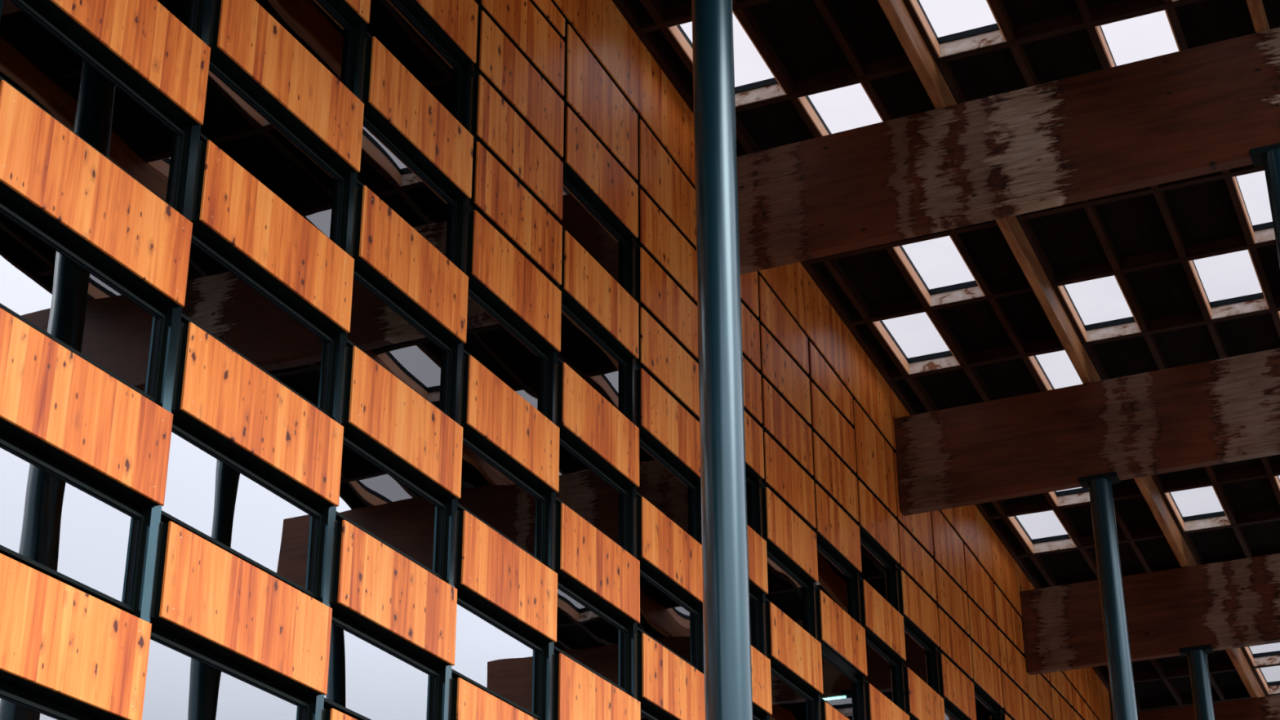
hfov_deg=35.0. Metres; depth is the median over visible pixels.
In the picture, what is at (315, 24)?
window
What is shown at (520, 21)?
wood panel
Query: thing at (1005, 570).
panel
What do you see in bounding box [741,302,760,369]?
wood panel
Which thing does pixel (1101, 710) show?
panel
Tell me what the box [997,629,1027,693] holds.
wood panel
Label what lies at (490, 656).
window
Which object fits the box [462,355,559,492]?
wood panel
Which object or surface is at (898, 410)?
panel
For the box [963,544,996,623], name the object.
wood panel
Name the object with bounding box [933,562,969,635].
wood panel
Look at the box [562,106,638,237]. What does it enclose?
wood panel
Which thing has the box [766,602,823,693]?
wood panel
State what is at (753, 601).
window
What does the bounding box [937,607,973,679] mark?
wood panel
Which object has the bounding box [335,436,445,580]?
window
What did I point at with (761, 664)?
wood panel
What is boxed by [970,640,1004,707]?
wood panel
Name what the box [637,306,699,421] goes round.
wood panel
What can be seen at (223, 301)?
window
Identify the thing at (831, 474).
wood panel
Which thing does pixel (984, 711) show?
window
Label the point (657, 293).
wood panel
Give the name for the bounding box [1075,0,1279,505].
joist
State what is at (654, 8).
joist
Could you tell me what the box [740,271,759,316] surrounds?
wood panel
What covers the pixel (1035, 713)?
wood panel
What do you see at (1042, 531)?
rooflight
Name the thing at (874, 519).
wood panel
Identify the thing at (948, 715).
window
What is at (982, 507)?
wall plate
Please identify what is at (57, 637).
wood panel
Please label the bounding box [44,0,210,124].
wood panel
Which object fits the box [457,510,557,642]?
wood panel
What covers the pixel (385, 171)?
window
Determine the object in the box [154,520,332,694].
wood panel
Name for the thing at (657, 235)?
wood panel
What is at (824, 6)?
joist
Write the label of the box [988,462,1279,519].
joist
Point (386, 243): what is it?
wood panel
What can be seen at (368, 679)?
window
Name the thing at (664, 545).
wood panel
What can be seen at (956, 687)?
wood panel
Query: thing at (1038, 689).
wood panel
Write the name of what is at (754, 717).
window
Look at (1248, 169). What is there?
joist
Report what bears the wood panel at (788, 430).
attached to the frame
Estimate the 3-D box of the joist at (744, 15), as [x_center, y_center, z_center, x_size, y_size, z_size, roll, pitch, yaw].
[1.444,-2.615,19.504,0.072,3.438,59.320,-11,-27,21]
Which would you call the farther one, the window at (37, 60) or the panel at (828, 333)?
the panel at (828, 333)
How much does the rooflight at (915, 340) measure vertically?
0.283 m
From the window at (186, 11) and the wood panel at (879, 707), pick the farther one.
the wood panel at (879, 707)
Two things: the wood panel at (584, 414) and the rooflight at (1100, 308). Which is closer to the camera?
the wood panel at (584, 414)
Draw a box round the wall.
[0,201,807,719]
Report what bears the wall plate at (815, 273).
attached to the ceiling
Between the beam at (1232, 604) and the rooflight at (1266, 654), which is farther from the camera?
the rooflight at (1266, 654)
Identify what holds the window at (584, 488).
in the frame
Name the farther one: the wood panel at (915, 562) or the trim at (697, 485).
the wood panel at (915, 562)
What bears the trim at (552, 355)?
attached to the frame
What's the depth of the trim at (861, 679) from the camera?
22.03 m
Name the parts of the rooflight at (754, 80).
glazing frame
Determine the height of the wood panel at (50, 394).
0.527 m
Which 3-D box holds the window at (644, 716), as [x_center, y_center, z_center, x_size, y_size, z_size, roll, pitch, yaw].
[0.202,3.246,16.573,0.065,0.528,1.415,-11,-27,21]
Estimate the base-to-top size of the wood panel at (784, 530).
0.527 m
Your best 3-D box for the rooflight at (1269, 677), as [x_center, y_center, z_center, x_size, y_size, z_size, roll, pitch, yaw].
[10.652,5.207,33.764,0.706,0.283,1.463,-11,-27,21]
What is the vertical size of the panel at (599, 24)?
0.971 m
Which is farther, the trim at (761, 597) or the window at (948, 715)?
the window at (948, 715)
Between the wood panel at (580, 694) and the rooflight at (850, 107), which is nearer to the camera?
the wood panel at (580, 694)
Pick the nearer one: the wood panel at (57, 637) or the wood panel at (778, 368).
the wood panel at (57, 637)
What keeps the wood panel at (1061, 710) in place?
attached to the frame
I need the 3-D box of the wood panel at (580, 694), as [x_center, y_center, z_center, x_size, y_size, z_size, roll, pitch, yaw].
[-0.307,2.662,15.336,0.050,0.527,1.428,-11,-27,21]
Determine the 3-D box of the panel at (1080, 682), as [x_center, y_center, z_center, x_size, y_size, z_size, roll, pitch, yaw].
[6.999,4.935,32.453,0.050,0.971,1.494,-11,-27,21]
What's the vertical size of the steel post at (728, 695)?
11.064 m
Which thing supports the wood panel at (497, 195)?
attached to the frame
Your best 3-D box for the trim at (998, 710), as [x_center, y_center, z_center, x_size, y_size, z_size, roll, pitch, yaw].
[4.796,6.266,26.501,0.110,7.123,0.081,-11,-27,21]
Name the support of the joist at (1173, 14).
attached to the ceiling
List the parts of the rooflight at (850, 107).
glazing frame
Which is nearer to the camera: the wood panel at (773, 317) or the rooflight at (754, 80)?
the rooflight at (754, 80)
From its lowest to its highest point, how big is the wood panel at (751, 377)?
0.527 m
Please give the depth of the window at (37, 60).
10.91 m
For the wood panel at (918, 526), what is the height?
0.845 m
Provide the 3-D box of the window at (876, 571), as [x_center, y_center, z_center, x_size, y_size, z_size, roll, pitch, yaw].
[2.629,2.398,23.041,0.065,0.528,1.415,-11,-27,21]
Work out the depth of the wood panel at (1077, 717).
31.54 m
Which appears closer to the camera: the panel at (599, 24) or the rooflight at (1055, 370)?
the panel at (599, 24)
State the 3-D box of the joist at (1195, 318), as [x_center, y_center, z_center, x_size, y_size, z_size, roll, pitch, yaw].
[6.564,-0.510,23.217,7.720,0.148,0.080,-11,-27,21]
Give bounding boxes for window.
[0,0,185,210]
[0,203,165,403]
[0,438,144,613]
[0,689,78,719]
[142,631,309,719]
[156,0,199,34]
[160,423,322,598]
[181,234,333,416]
[200,61,344,247]
[255,0,354,90]
[324,616,439,719]
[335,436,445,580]
[346,270,452,417]
[356,115,457,265]
[366,0,462,123]
[451,597,543,719]
[457,437,546,564]
[462,288,547,417]
[553,582,628,693]
[555,437,627,551]
[557,302,627,417]
[560,175,627,292]
[636,438,697,541]
[637,569,699,671]
[640,709,657,719]
[746,476,755,531]
[749,592,759,651]
[752,715,759,719]
[765,550,811,635]
[769,667,814,719]
[815,542,855,620]
[820,650,861,719]
[859,536,894,608]
[865,636,900,708]
[903,624,935,691]
[944,706,959,719]
[974,691,997,719]
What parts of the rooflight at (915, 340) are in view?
glazing frame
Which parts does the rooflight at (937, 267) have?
glazing frame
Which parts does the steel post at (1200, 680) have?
saddle plate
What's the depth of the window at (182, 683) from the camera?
10.90 m
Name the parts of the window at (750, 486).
pane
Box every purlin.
[877,0,1266,697]
[1246,0,1269,32]
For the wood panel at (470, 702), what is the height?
0.527 m
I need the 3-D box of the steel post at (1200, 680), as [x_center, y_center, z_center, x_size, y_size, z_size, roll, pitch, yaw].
[7.728,8.511,25.991,0.440,9.999,0.342,-11,-27,21]
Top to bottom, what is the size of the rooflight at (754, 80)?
0.283 m
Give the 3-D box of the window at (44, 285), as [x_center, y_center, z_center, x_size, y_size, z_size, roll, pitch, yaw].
[-2.962,-0.310,10.414,0.065,0.528,1.591,-11,-27,21]
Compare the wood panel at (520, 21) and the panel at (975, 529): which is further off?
the panel at (975, 529)
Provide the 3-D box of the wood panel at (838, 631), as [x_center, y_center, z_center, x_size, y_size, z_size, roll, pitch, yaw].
[2.125,2.876,21.299,0.050,0.527,1.428,-11,-27,21]
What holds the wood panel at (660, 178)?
attached to the frame
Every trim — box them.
[0,0,4,21]
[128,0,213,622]
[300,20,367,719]
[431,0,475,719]
[535,34,562,719]
[621,177,637,699]
[691,362,704,674]
[750,315,769,719]
[804,372,822,719]
[848,423,866,719]
[888,515,906,713]
[928,554,941,696]
[992,622,1002,719]
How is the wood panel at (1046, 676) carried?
attached to the frame
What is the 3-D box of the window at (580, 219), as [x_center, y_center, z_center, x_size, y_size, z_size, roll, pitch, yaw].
[-0.428,-1.056,17.097,0.065,0.528,1.415,-11,-27,21]
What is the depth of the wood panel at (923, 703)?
23.56 m
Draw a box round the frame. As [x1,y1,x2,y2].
[0,0,1112,719]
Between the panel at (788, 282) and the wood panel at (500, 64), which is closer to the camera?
the wood panel at (500, 64)
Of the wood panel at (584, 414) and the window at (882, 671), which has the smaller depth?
the wood panel at (584, 414)
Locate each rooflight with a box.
[667,10,786,106]
[797,82,884,136]
[872,311,959,374]
[892,235,985,306]
[909,0,1006,57]
[1007,510,1076,553]
[1027,350,1082,390]
[1048,486,1089,506]
[1057,275,1141,342]
[1094,9,1180,66]
[1164,485,1231,531]
[1188,248,1269,319]
[1231,170,1275,243]
[1244,642,1279,666]
[1255,665,1279,694]
[1274,475,1279,490]
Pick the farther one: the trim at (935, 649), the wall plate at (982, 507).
the wall plate at (982, 507)
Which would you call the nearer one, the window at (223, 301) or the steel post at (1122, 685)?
the window at (223, 301)
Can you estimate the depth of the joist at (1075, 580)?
29.93 m
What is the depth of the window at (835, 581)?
21.67 m
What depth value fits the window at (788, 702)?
19.59 m
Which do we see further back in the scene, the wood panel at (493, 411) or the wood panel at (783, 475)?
the wood panel at (783, 475)
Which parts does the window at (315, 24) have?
frame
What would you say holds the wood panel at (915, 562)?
attached to the frame
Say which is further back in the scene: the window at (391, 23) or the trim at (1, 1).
the window at (391, 23)
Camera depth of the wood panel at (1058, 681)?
30.97 m
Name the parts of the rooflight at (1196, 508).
glazing frame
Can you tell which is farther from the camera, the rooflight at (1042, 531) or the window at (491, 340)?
the rooflight at (1042, 531)
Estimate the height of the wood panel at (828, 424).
0.527 m
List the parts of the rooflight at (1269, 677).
glazing frame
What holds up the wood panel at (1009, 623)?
attached to the frame
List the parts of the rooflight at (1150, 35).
glazing frame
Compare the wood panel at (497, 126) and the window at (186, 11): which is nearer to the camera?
the window at (186, 11)
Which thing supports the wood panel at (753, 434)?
attached to the frame
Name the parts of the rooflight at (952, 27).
glazing frame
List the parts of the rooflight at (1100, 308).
glazing frame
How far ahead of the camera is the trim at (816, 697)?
20.59 m
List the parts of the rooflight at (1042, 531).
glazing frame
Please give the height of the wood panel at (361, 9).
0.527 m
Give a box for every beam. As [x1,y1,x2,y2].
[737,26,1279,274]
[893,347,1279,515]
[1019,553,1279,675]
[1111,694,1279,719]
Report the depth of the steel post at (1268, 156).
17.41 m
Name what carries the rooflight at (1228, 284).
attached to the ceiling
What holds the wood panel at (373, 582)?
attached to the frame
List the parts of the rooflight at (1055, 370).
glazing frame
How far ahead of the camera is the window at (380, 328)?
13.64 m
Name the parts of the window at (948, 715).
pane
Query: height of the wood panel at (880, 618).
0.527 m
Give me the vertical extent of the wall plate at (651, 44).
0.343 m
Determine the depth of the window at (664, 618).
17.15 m
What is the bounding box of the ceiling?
[629,0,1279,711]
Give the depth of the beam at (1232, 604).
28.41 m
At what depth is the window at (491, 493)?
14.64 m
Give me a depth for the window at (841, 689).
21.15 m
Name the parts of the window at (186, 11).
frame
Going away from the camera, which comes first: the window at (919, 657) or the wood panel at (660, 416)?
the wood panel at (660, 416)
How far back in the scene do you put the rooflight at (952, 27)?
18.74 m
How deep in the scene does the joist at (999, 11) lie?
22.20 m
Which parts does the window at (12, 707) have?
pane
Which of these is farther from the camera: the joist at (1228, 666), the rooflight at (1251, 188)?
the joist at (1228, 666)
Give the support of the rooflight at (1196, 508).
attached to the ceiling
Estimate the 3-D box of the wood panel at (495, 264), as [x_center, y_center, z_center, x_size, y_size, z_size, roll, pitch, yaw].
[-0.931,-0.578,15.356,0.052,0.527,1.428,-11,-27,21]
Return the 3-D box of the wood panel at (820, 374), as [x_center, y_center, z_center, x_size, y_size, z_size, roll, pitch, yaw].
[2.112,0.267,22.536,0.050,0.424,1.428,-11,-27,21]
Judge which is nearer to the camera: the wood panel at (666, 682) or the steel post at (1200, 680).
the wood panel at (666, 682)
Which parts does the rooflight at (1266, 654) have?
glazing frame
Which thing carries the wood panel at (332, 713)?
attached to the frame
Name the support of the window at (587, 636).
in the frame
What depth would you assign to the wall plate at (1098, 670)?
33.82 m
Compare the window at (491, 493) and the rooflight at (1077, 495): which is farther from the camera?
the rooflight at (1077, 495)
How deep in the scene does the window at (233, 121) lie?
12.56 m
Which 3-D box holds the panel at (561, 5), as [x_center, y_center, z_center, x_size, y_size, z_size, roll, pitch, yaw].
[-0.947,-3.644,16.810,0.050,0.971,1.494,-11,-27,21]
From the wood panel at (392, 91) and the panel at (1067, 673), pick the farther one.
the panel at (1067, 673)
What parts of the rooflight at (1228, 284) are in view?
glazing frame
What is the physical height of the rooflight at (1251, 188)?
0.283 m
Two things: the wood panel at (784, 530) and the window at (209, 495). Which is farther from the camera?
the wood panel at (784, 530)
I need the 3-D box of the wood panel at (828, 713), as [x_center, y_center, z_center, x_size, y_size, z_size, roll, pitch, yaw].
[2.131,3.938,20.796,0.050,0.527,1.428,-11,-27,21]
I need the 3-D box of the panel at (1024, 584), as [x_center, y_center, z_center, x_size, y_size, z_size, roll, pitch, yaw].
[5.776,3.615,30.046,0.050,0.971,1.494,-11,-27,21]
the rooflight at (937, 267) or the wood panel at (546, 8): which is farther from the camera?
the rooflight at (937, 267)
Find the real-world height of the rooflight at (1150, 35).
0.283 m
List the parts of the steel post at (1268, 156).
saddle plate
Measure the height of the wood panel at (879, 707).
0.527 m
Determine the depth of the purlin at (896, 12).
22.19 m
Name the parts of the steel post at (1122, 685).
saddle plate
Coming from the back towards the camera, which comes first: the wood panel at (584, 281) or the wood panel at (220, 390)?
the wood panel at (584, 281)
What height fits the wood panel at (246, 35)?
0.527 m
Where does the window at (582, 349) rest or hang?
in the frame
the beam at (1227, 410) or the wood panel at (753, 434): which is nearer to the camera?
the wood panel at (753, 434)
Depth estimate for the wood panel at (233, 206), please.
12.20 m
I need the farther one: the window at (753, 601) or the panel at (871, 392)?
the panel at (871, 392)
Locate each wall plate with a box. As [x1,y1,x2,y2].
[612,0,693,113]
[800,260,921,415]
[974,502,1041,589]
[1091,666,1111,693]
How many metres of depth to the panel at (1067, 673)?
31.52 m
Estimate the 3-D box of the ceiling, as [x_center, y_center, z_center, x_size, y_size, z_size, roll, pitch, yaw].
[3.961,-3.190,18.535,8.089,3.343,59.320,-11,-27,21]
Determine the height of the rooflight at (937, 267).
0.283 m
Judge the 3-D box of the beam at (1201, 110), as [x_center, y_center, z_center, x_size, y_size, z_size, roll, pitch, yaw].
[4.589,-2.132,18.205,8.498,1.273,0.200,-11,-27,21]
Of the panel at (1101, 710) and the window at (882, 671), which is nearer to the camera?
the window at (882, 671)
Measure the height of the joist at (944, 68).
3.438 m
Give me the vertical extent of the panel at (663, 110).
0.971 m
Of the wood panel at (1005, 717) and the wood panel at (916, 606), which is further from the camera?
the wood panel at (1005, 717)
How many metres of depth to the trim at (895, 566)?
23.25 m
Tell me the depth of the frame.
12.99 m
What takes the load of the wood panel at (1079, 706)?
attached to the frame
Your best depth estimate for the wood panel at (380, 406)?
13.27 m
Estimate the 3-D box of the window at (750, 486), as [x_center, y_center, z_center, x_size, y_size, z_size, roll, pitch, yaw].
[0.799,1.175,19.072,0.065,0.528,1.415,-11,-27,21]
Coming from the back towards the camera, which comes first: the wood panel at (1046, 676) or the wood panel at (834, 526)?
the wood panel at (1046, 676)
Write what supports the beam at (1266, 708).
on the steel post
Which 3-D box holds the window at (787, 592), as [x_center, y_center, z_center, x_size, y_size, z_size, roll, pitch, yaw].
[1.413,2.291,20.059,0.065,0.528,1.415,-11,-27,21]
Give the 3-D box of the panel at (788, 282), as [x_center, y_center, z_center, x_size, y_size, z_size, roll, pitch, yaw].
[1.498,-1.005,21.623,0.050,0.971,1.494,-11,-27,21]
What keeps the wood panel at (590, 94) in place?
attached to the frame
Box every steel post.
[691,0,752,719]
[1078,471,1137,719]
[1178,644,1215,719]
[1249,142,1279,265]
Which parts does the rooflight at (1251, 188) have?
glazing frame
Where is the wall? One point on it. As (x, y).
(4, 687)
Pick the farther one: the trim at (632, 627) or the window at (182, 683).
the trim at (632, 627)
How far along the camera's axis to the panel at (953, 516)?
26.62 m
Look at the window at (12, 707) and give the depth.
9.56 m
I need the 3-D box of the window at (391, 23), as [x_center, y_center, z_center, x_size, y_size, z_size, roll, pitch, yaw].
[-1.649,-2.225,14.619,0.065,0.528,1.415,-11,-27,21]
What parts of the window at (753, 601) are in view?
pane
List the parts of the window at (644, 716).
pane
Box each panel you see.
[0,80,192,306]
[0,307,173,506]
[0,553,151,719]
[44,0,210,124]
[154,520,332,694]
[175,321,343,506]
[195,139,354,333]
[212,0,364,172]
[325,707,357,719]
[333,520,457,666]
[339,0,370,23]
[344,346,462,498]
[355,185,468,343]
[364,35,473,198]
[411,0,478,63]
[452,677,537,719]
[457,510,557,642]
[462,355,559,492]
[467,209,561,351]
[470,141,562,284]
[472,74,563,219]
[475,10,564,156]
[477,0,564,96]
[528,0,564,36]
[551,0,567,16]
[554,653,640,719]
[556,502,639,622]
[558,362,639,487]
[560,230,639,358]
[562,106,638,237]
[563,0,639,111]
[563,24,638,179]
[635,39,695,190]
[636,119,696,250]
[636,189,697,306]
[636,247,698,362]
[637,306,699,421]
[637,368,700,480]
[637,496,702,605]
[638,632,705,719]
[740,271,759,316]
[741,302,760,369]
[742,355,762,423]
[744,411,764,479]
[747,524,768,593]
[751,645,772,715]
[756,262,808,334]
[756,275,808,373]
[759,324,811,424]
[760,377,813,475]
[762,431,816,528]
[762,487,818,582]
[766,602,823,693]
[805,270,853,393]
[807,341,853,424]
[808,381,856,472]
[811,431,859,521]
[813,483,862,572]
[816,590,867,675]
[821,702,849,719]
[849,331,893,446]
[852,400,897,516]
[857,480,900,563]
[860,579,906,660]
[866,683,910,719]
[889,387,910,453]
[893,452,933,555]
[897,523,937,600]
[897,570,939,646]
[904,667,945,719]
[930,510,966,591]
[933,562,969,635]
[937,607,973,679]
[937,653,976,719]
[938,506,963,538]
[960,504,993,578]
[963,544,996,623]
[967,597,999,665]
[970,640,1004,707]
[989,525,1021,615]
[993,583,1024,653]
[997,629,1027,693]
[1000,671,1030,719]
[1002,713,1011,719]
[1017,564,1035,620]
[1021,620,1049,680]
[1025,658,1053,719]
[1028,699,1049,719]
[1047,671,1072,706]
[1050,685,1074,719]
[1061,670,1071,680]
[1068,667,1093,710]
[1071,685,1093,719]
[1073,711,1082,719]
[1088,666,1111,719]
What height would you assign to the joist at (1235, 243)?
0.148 m
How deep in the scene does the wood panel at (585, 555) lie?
15.74 m
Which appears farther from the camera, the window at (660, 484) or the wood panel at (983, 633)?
the wood panel at (983, 633)
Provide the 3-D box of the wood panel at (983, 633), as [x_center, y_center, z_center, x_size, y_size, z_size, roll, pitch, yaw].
[4.561,3.621,27.011,0.050,0.527,1.428,-11,-27,21]
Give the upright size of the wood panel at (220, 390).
0.527 m
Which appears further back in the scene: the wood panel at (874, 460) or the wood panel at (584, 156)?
the wood panel at (874, 460)
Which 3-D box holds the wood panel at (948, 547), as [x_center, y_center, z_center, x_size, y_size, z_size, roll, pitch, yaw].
[3.947,2.399,26.074,0.050,0.761,1.428,-11,-27,21]
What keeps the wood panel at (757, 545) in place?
attached to the frame
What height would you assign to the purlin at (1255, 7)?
3.736 m
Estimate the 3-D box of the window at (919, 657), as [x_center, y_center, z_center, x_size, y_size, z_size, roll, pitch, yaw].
[3.242,3.514,24.028,0.065,0.528,1.415,-11,-27,21]
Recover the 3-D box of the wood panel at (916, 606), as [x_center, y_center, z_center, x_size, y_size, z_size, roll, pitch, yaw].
[3.342,2.983,24.281,0.050,0.527,1.428,-11,-27,21]
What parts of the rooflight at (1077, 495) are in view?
glazing frame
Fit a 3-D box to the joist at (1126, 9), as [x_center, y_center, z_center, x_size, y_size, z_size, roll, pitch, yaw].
[4.147,-3.119,18.458,7.720,0.148,0.080,-11,-27,21]
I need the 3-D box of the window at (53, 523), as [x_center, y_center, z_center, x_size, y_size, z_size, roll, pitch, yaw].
[-2.957,0.752,9.910,0.065,0.528,1.591,-11,-27,21]
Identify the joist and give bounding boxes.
[640,0,1146,711]
[732,0,1187,706]
[735,0,1204,112]
[805,164,1264,264]
[813,0,1225,702]
[849,234,1275,325]
[888,295,1279,381]
[902,0,1268,694]
[987,0,1253,558]
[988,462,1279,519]
[1016,508,1279,558]
[1041,549,1279,588]
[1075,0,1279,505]
[1106,661,1279,685]
[1163,0,1279,337]
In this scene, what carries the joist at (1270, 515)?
on the purlin at (896, 12)
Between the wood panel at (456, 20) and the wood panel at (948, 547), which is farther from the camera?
the wood panel at (948, 547)
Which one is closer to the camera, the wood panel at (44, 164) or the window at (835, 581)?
the wood panel at (44, 164)
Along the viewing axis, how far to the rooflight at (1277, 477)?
27.10 m
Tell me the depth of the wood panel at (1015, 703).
27.84 m

